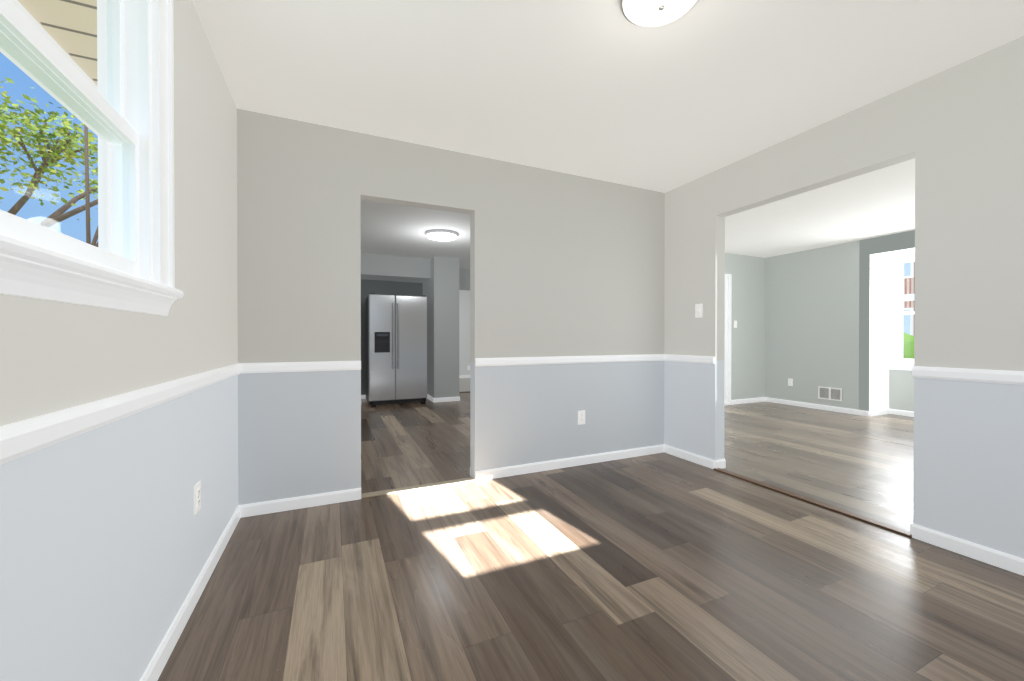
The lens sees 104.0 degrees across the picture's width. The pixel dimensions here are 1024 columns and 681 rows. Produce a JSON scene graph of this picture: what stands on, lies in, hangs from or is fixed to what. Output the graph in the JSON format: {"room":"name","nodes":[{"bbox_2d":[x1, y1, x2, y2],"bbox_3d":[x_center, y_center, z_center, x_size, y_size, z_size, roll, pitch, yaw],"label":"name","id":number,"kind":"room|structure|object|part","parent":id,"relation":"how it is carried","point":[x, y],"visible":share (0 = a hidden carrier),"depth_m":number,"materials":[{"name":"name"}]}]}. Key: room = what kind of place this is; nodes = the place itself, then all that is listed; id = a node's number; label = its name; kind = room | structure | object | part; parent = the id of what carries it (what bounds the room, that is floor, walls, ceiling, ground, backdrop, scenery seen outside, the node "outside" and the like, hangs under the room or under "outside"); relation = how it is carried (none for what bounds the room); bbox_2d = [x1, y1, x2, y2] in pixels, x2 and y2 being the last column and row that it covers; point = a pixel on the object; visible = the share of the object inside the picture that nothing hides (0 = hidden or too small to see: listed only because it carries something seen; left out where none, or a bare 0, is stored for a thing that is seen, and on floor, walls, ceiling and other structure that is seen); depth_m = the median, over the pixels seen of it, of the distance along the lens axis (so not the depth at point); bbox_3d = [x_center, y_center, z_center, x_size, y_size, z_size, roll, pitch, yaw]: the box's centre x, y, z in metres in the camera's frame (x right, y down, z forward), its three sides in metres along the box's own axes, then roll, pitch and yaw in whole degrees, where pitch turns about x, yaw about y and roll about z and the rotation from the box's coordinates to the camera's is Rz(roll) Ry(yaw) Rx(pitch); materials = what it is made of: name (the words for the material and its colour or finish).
{"room":"empty dining room","nodes":[
{"label":"empty dining room","id":0,"kind":"room"},
{"bbox_2d":[0,0,237,680],"bbox_3d":[-1.001,-0.243,0.842,0.105,2.620,3.560,0,0,-24],"label":"wall","id":1,"kind":"structure","parent":0,"point":[109,539],"depth_m":1.12,"materials":[{"name":"grey paint"}]},
{"bbox_2d":[0,0,183,315],"bbox_3d":[-0.972,-0.654,0.782,0.191,1.147,1.234,0,0,-24],"label":"window","id":2,"kind":"structure","parent":1,"relation":"in","point":[124,112],"depth_m":1.18,"materials":[{"name":"white"}]},
{"bbox_2d":[0,363,243,464],"bbox_3d":[-0.959,0.175,0.902,0.020,0.060,3.270,0,0,-24],"label":"trim","id":3,"kind":"structure","parent":1,"relation":"attached to","point":[24,437],"depth_m":0.90,"materials":[{"name":"white wood"}]},
{"bbox_2d":[140,505,243,680],"bbox_3d":[-0.961,1.031,0.906,0.013,0.072,3.270,0,0,-24],"label":"baseboard","id":4,"kind":"structure","parent":1,"relation":"attached to","point":[161,656],"depth_m":1.52,"materials":[{"name":"white wood"}]},
{"bbox_2d":[194,481,200,514],"bbox_3d":[-1.306,0.653,1.664,0.008,0.115,0.070,0,0,-24],"label":"outlet","id":5,"kind":"object","parent":1,"relation":"attached to","point":[197,496],"visible":1,"depth_m":1.65,"materials":[{"name":"white plastic"}]},
{"bbox_2d":[361,279,422,394],"bbox_3d":[-2.638,-0.278,7.134,2.068,2.620,0.160,0,0,-24],"label":"wall","id":6,"kind":"structure","parent":0,"point":[381,287],"depth_m":7.12,"materials":[{"name":"grey paint"}]},
{"bbox_2d":[361,254,429,282],"bbox_3d":[-2.490,-0.276,6.806,2.068,2.620,0.660,0,0,-24],"label":"wall","id":7,"kind":"structure","parent":0,"point":[394,268],"depth_m":6.72,"materials":[{"name":"grey paint"}]},
{"bbox_2d":[423,256,458,397],"bbox_3d":[-1.293,-0.278,7.196,0.436,2.620,0.930,0,0,-24],"label":"wall","id":8,"kind":"structure","parent":0,"point":[441,288],"depth_m":6.79,"materials":[{"name":"grey paint"}]},
{"bbox_2d":[427,394,434,401],"bbox_3d":[-1.495,0.996,7.106,0.013,0.072,0.943,0,0,-24],"label":"baseboard","id":9,"kind":"structure","parent":8,"relation":"attached to","point":[429,397],"depth_m":6.88,"materials":[{"name":"white wood"}]},
{"bbox_2d":[237,109,664,504],"bbox_3d":[-0.124,-0.256,3.128,3.370,2.620,0.110,0,0,-24],"label":"wall","id":10,"kind":"structure","parent":0,"point":[563,264],"depth_m":3.00,"materials":[{"name":"beige paint"}]},
{"bbox_2d":[244,361,360,372],"bbox_3d":[-1.306,0.166,2.528,0.659,0.060,0.020,0,0,-24],"label":"trim","id":11,"kind":"structure","parent":10,"relation":"attached to","point":[327,365],"depth_m":2.51,"materials":[{"name":"white wood"}]},
{"bbox_2d":[244,488,360,516],"bbox_3d":[-1.308,1.022,2.536,0.659,0.072,0.013,0,0,-24],"label":"baseboard","id":12,"kind":"structure","parent":10,"relation":"attached to","point":[273,506],"depth_m":2.52,"materials":[{"name":"white wood"}]},
{"bbox_2d":[475,354,663,365],"bbox_3d":[0.583,0.161,3.377,1.879,0.060,0.020,0,0,-24],"label":"trim","id":13,"kind":"structure","parent":10,"relation":"attached to","point":[651,357],"depth_m":3.30,"materials":[{"name":"white wood"}]},
{"bbox_2d":[475,444,663,480],"bbox_3d":[0.581,1.017,3.385,1.879,0.072,0.013,0,0,-24],"label":"baseboard","id":14,"kind":"structure","parent":10,"relation":"attached to","point":[481,475],"depth_m":3.31,"materials":[{"name":"white wood"}]},
{"bbox_2d":[578,410,584,424],"bbox_3d":[0.590,0.653,3.389,0.070,0.115,0.008,0,0,-24],"label":"outlet","id":15,"kind":"object","parent":10,"relation":"attached to","point":[581,417],"visible":1,"depth_m":3.38,"materials":[{"name":"white plastic"}]},
{"bbox_2d":[459,290,469,375],"bbox_3d":[-2.778,-0.295,10.168,4.300,2.620,0.110,0,0,-24],"label":"wall","id":16,"kind":"structure","parent":0,"point":[464,329],"depth_m":10.78,"materials":[{"name":"grey paint"}]},
{"bbox_2d":[459,375,469,377],"bbox_3d":[-2.753,0.979,10.120,4.300,0.072,0.013,0,0,-24],"label":"baseboard","id":17,"kind":"structure","parent":16,"relation":"attached to","point":[461,376],"depth_m":10.78,"materials":[{"name":"white wood"}]},
{"bbox_2d":[459,268,469,289],"bbox_3d":[-0.687,-0.283,8.038,2.232,2.620,0.110,0,0,-24],"label":"wall","id":18,"kind":"structure","parent":0,"point":[464,279],"depth_m":7.86,"materials":[{"name":"grey paint"}]},
{"bbox_2d":[157,378,1023,680],"bbox_3d":[1.295,1.085,5.741,8.305,0.110,12.100,0,0,-24],"label":"floor","id":19,"kind":"structure","parent":0,"point":[663,566],"depth_m":1.81,"materials":[{"name":"brown wood"}]},
{"bbox_2d":[365,293,426,407],"bbox_3d":[-1.938,0.150,6.670,0.898,1.770,0.825,0,0,-24],"label":"fridge","id":20,"kind":"object","parent":19,"relation":"on","point":[373,404],"depth_m":6.34,"materials":[{"name":"grey metal"}]},
{"bbox_3d":[-2.020,0.027,6.231,0.230,0.320,0.022,0,0,-24],"label":"fridge panel","id":21,"kind":"part","parent":20,"relation":"part of","materials":[{"name":"black plastic"}]},
{"bbox_3d":[-1.830,-0.073,6.296,0.102,1.040,0.057,0,0,-24],"label":"fridge handle","id":22,"kind":"part","parent":20,"relation":"part of","materials":[{"name":"silver metal"}]},
{"bbox_3d":[-1.807,0.111,6.378,0.898,1.660,0.075,0,0,-24],"label":"fridge door","id":23,"kind":"part","parent":20,"relation":"part of","materials":[{"name":"silver metal"}]},
{"bbox_2d":[435,397,458,401],"bbox_3d":[-1.105,0.998,6.771,0.420,0.072,0.013,0,0,-24],"label":"baseboard","id":24,"kind":"structure","parent":19,"relation":"on","point":[443,399],"depth_m":6.77,"materials":[{"name":"white wood"}]},
{"bbox_2d":[192,0,1023,268],"bbox_3d":[1.275,-1.490,5.772,8.305,0.180,12.000,0,0,-24],"label":"ceiling","id":25,"kind":"structure","parent":0,"point":[605,90],"depth_m":2.11,"materials":[{"name":"white paint"}]},
{"bbox_2d":[425,229,457,240],"bbox_3d":[-0.916,-1.364,5.227,0.420,0.066,0.420,0,0,-24],"label":"kitchen ceiling light","id":26,"kind":"object","parent":25,"relation":"attached to","point":[441,235],"visible":1,"depth_m":5.11,"materials":[{"name":"white glass"}]},
{"bbox_2d":[619,0,698,26],"bbox_3d":[0.589,-1.342,1.573,0.326,0.070,0.326,0,0,-24],"label":"ceiling light","id":27,"kind":"object","parent":25,"relation":"attached to","point":[649,13],"visible":1,"depth_m":1.60,"materials":[{"name":"white glass"}]},
{"bbox_2d":[725,253,764,399],"bbox_3d":[2.686,-0.272,6.137,4.002,2.620,0.110,0,0,-24],"label":"wall","id":28,"kind":"structure","parent":0,"point":[748,332],"depth_m":6.62,"materials":[{"name":"grey paint"}]},
{"bbox_2d":[724,274,731,404],"bbox_3d":[3.103,-0.013,6.257,0.940,2.100,0.016,0,0,-24],"label":"door frame","id":29,"kind":"structure","parent":28,"relation":"attached to","point":[728,291],"depth_m":6.42,"materials":[{"name":"white wood"}]},
{"bbox_2d":[724,397,764,404],"bbox_3d":[2.597,1.002,6.037,3.752,0.072,0.013,0,0,-24],"label":"baseboard","id":30,"kind":"structure","parent":28,"relation":"attached to","point":[761,399],"depth_m":6.60,"materials":[{"name":"white wood"}]},
{"bbox_2d":[765,230,914,411],"bbox_3d":[5.772,-0.263,4.403,0.709,2.620,5.803,0,0,-24],"label":"wall","id":31,"kind":"structure","parent":0,"point":[817,310],"depth_m":5.84,"materials":[{"name":"grey paint"}]},
{"bbox_2d":[788,378,792,385],"bbox_3d":[4.473,0.671,6.427,0.008,0.115,0.070,0,0,-24],"label":"outlet","id":32,"kind":"object","parent":31,"relation":"attached to","point":[790,382],"visible":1,"depth_m":6.42,"materials":[{"name":"white plastic"}]},
{"bbox_2d":[765,397,871,416],"bbox_3d":[4.606,1.002,6.126,0.013,0.072,1.431,0,0,-24],"label":"baseboard","id":33,"kind":"structure","parent":31,"relation":"attached to","point":[841,409],"depth_m":6.01,"materials":[{"name":"white wood"}]},
{"bbox_2d":[818,386,841,400],"bbox_3d":[4.701,0.784,5.914,0.014,0.183,0.306,0,0,-24],"label":"air vent","id":34,"kind":"object","parent":31,"relation":"in","point":[829,393],"visible":1,"depth_m":5.90,"materials":[{"name":"white metal"}]},
{"bbox_2d":[872,409,889,415],"bbox_3d":[5.134,1.005,5.586,0.450,0.072,0.013,0,0,-24],"label":"baseboard","id":35,"kind":"structure","parent":31,"relation":"attached to","point":[884,411],"depth_m":5.59,"materials":[{"name":"white wood"}]},
{"bbox_2d":[887,254,914,370],"bbox_3d":[5.707,-0.401,5.017,0.175,1.630,1.498,0,0,-24],"label":"window","id":36,"kind":"structure","parent":31,"relation":"in","point":[897,360],"depth_m":5.62,"materials":[{"name":"white"}]},
{"bbox_2d":[890,409,913,416],"bbox_3d":[5.665,1.008,5.009,0.013,0.072,1.502,0,0,-24],"label":"baseboard","id":37,"kind":"structure","parent":31,"relation":"attached to","point":[892,411],"depth_m":5.55,"materials":[{"name":"white wood"}]},
{"bbox_2d":[664,36,1023,558],"bbox_3d":[1.844,-0.255,2.994,0.110,2.620,5.153,0,0,-24],"label":"wall","id":38,"kind":"structure","parent":0,"point":[956,132],"depth_m":2.06,"materials":[{"name":"beige paint"}]},
{"bbox_2d":[664,354,714,363],"bbox_3d":[1.546,0.160,3.502,0.020,0.060,0.520,0,0,-24],"label":"trim","id":39,"kind":"structure","parent":38,"relation":"attached to","point":[667,357],"depth_m":3.48,"materials":[{"name":"white wood"}]},
{"bbox_2d":[664,444,719,468],"bbox_3d":[1.551,1.016,3.502,0.013,0.072,0.533,0,0,-24],"label":"baseboard","id":40,"kind":"structure","parent":38,"relation":"attached to","point":[700,460],"depth_m":3.46,"materials":[{"name":"white wood"}]},
{"bbox_2d":[695,304,702,317],"bbox_3d":[1.588,-0.254,3.408,0.017,0.115,0.070,0,0,-24],"label":"light switch","id":41,"kind":"object","parent":38,"relation":"attached to","point":[698,310],"visible":1,"depth_m":3.40,"materials":[{"name":"white plastic"}]},
{"bbox_2d":[910,523,1023,575],"bbox_3d":[2.461,1.028,1.478,0.013,0.072,1.508,0,0,-24],"label":"baseboard","id":42,"kind":"structure","parent":38,"relation":"attached to","point":[990,556],"depth_m":1.96,"materials":[{"name":"white wood"}]},
{"bbox_2d":[912,366,1023,384],"bbox_3d":[2.461,0.172,1.465,0.020,0.060,1.495,0,0,-24],"label":"trim","id":43,"kind":"structure","parent":38,"relation":"attached to","point":[976,375],"depth_m":1.95,"materials":[{"name":"white wood"}]},
{"label":"outside","id":44,"kind":"structure","parent":0,"visible":0},
{"bbox_2d":[11,0,96,90],"bbox_3d":[-2.611,-1.403,3.649,0.525,0.190,12.712,0,0,-24],"label":"soffit","id":45,"kind":"structure","parent":44,"point":[44,6],"depth_m":1.70,"materials":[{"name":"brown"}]},
{"bbox_3d":[4.737,1.402,12.607,100.000,0.100,100.000,0,0,-24],"label":"ground","id":46,"kind":"structure","parent":44,"visible":0},
{"bbox_2d":[0,78,97,227],"bbox_3d":[-15.610,-4.321,15.089,7.357,11.460,10.348,0,0,-24],"label":"tree","id":47,"kind":"object","parent":46,"relation":"on","point":[46,163],"depth_m":12.93,"materials":[{"name":"green plant"}]},
{"bbox_2d":[84,124,97,246],"bbox_3d":[-5.033,-3.159,5.532,5.971,9.204,5.192,0,0,-24],"label":"tree","id":48,"kind":"object","parent":46,"relation":"on","point":[88,233],"depth_m":4.94,"materials":[{"name":"brown plant"}]},
{"bbox_2d":[903,332,913,358],"bbox_3d":[10.097,0.571,10.162,4.520,1.776,6.206,0,0,-24],"label":"bush","id":49,"kind":"object","parent":46,"relation":"on","point":[908,344],"depth_m":9.15,"materials":[{"name":"green plant"}]},
{"bbox_2d":[904,262,914,335],"bbox_3d":[18.828,-2.528,17.822,10.800,7.800,12.600,0,0,-24],"label":"house","id":50,"kind":"structure","parent":46,"relation":"on","point":[908,324],"depth_m":14.76,"materials":[{"name":"brick"}]}
]}

